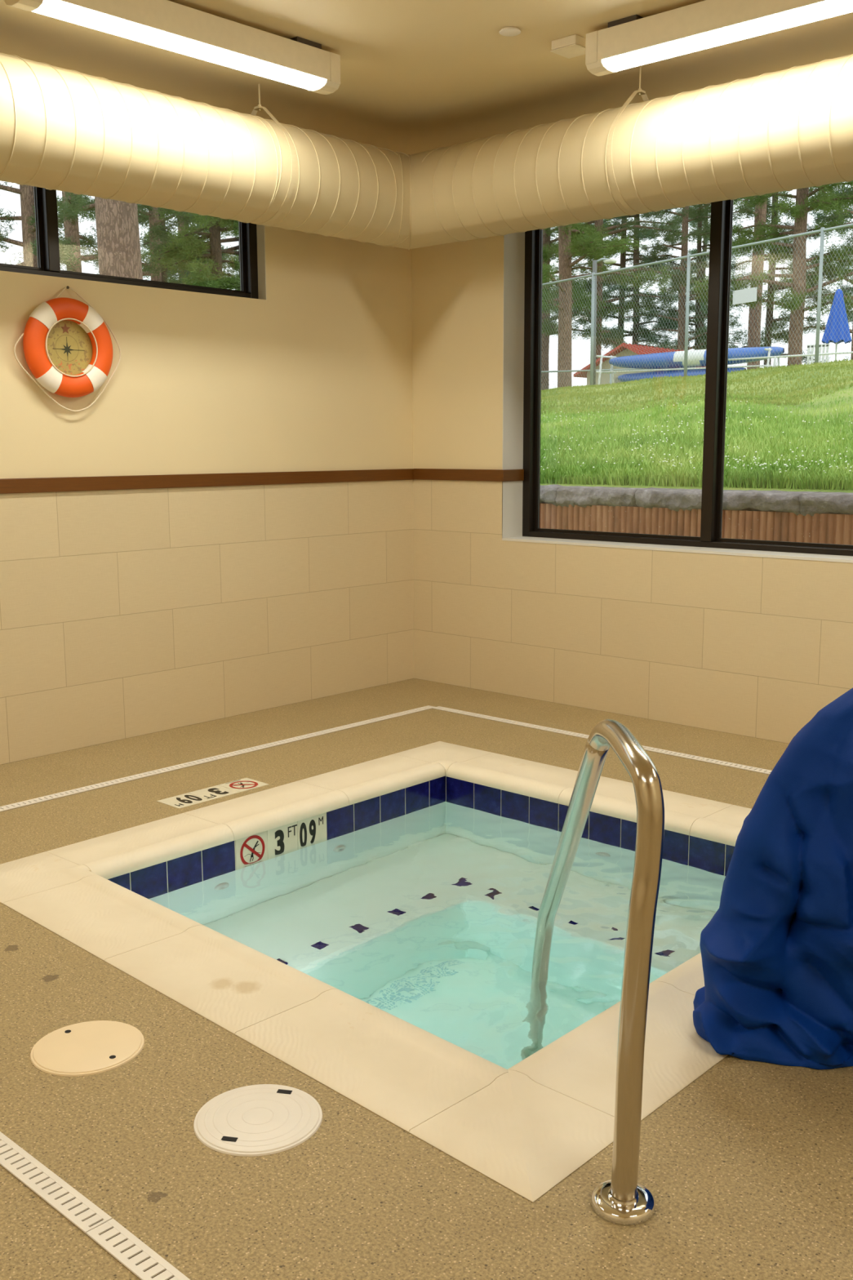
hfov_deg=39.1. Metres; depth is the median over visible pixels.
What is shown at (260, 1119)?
lid
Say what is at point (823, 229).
fence
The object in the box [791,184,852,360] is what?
pine tree
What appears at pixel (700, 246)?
pine tree
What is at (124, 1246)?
drain
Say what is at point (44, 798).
drain
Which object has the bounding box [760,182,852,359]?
pine tree
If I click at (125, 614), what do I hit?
wall
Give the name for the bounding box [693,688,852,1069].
lift
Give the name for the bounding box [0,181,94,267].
pine tree
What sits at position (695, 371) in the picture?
kayak
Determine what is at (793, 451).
flowers
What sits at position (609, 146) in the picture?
hanger
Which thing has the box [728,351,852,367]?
rail
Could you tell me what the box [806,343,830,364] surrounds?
patio chair
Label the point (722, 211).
window
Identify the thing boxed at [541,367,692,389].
fence
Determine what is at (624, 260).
pine tree
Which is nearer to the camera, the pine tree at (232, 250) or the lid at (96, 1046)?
the lid at (96, 1046)
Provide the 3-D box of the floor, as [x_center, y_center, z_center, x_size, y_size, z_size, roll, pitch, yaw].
[0.027,1.155,2.254,7.500,0.180,8.000,8,12,42]
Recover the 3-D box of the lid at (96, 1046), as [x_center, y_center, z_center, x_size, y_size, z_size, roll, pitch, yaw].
[-0.805,0.966,2.853,0.262,0.008,0.262,8,12,42]
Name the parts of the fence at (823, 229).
post, post, rail, post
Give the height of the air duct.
0.464 m
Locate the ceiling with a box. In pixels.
[0,0,852,155]
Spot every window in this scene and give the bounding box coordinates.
[0,186,258,298]
[522,199,852,555]
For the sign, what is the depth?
22.99 m
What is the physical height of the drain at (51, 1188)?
0.004 m
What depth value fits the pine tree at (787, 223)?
54.24 m
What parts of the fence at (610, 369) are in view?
rail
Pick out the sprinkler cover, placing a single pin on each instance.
(507, 31)
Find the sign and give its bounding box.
[733,287,757,304]
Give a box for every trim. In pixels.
[0,468,413,493]
[413,468,524,481]
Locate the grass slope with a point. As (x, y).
(846, 395)
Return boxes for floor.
[0,678,852,1279]
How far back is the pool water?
4.03 m
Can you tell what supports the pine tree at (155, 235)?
on the grass slope
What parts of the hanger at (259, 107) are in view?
rod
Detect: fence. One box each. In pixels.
[541,222,852,389]
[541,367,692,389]
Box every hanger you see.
[250,84,296,224]
[606,66,648,213]
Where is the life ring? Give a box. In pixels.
[13,287,120,412]
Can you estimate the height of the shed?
2.530 m
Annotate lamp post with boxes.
[592,257,617,385]
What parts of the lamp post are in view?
arm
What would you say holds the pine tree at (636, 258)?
on the grass slope
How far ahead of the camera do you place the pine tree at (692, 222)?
70.70 m
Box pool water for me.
[144,799,727,1069]
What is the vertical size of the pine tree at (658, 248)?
22.757 m
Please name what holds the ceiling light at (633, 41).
attached to the ceiling
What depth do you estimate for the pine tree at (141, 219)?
29.63 m
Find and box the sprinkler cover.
[499,26,520,36]
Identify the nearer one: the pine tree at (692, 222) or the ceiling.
the ceiling
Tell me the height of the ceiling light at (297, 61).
0.161 m
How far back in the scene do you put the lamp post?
30.02 m
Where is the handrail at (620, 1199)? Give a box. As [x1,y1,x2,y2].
[531,719,664,1225]
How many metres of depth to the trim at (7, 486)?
5.98 m
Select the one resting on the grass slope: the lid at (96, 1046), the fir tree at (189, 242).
the fir tree at (189, 242)
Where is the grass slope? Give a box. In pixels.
[540,360,852,493]
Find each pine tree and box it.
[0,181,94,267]
[24,191,191,278]
[59,204,205,286]
[88,204,238,283]
[94,196,142,279]
[137,207,180,283]
[143,221,239,290]
[541,218,653,390]
[542,211,702,359]
[542,222,673,387]
[571,218,677,363]
[578,209,702,350]
[619,197,747,350]
[651,204,741,350]
[656,204,746,365]
[675,195,844,369]
[689,180,852,366]
[697,195,832,368]
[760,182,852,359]
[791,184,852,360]
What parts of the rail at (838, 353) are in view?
rail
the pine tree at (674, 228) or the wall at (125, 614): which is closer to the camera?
the wall at (125, 614)
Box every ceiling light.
[4,0,340,94]
[585,0,852,75]
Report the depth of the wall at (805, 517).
8.42 m
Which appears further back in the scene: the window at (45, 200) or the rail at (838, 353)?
the rail at (838, 353)
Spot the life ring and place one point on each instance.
(68, 346)
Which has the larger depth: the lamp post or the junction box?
the lamp post
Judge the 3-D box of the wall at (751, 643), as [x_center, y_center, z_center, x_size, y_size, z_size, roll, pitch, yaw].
[2.610,-0.891,4.877,7.350,3.100,0.302,8,12,42]
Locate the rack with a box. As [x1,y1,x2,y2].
[595,347,781,385]
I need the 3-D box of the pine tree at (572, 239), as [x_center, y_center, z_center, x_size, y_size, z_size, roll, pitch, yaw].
[4.461,-17.404,38.687,6.707,20.506,7.030,-4,10,-21]
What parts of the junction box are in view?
plate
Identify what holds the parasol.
on the grass slope
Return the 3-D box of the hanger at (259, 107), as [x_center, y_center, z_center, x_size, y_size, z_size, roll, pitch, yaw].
[-0.767,-2.246,5.554,0.460,0.615,0.036,8,12,42]
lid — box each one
[30,1020,144,1076]
[193,1084,322,1156]
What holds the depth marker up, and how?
on the floor
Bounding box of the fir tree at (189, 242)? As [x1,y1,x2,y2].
[143,207,240,290]
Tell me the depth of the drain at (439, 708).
5.86 m
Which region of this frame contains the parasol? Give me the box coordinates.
[822,286,852,360]
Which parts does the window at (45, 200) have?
frame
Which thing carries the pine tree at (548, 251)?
on the grass slope
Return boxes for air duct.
[0,52,852,249]
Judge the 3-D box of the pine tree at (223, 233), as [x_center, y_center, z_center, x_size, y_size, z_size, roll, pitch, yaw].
[-7.309,-13.502,35.389,5.832,17.831,6.113,9,13,43]
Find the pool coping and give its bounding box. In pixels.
[0,741,751,1202]
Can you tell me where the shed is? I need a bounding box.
[573,342,706,385]
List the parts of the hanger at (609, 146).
rod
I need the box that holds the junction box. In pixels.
[550,34,586,58]
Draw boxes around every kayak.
[608,346,784,368]
[617,367,746,382]
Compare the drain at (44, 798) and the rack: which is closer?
the drain at (44, 798)
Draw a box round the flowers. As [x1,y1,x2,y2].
[541,400,852,473]
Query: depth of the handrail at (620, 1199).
2.20 m
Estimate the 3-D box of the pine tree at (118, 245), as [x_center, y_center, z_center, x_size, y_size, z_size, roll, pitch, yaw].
[-3.919,-10.707,15.018,5.639,17.903,5.863,-1,9,-6]
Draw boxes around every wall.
[0,224,413,764]
[411,231,852,743]
[539,484,852,545]
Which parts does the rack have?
frame, rail, frame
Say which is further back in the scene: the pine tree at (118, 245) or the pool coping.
the pine tree at (118, 245)
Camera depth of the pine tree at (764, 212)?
49.35 m
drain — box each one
[0,705,434,812]
[0,1131,111,1234]
[86,1218,190,1279]
[432,706,772,774]
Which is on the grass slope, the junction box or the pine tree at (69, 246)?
the pine tree at (69, 246)
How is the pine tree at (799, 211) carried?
on the grass slope
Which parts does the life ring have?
cord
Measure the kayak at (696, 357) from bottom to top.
0.427 m
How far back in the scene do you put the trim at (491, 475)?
6.86 m

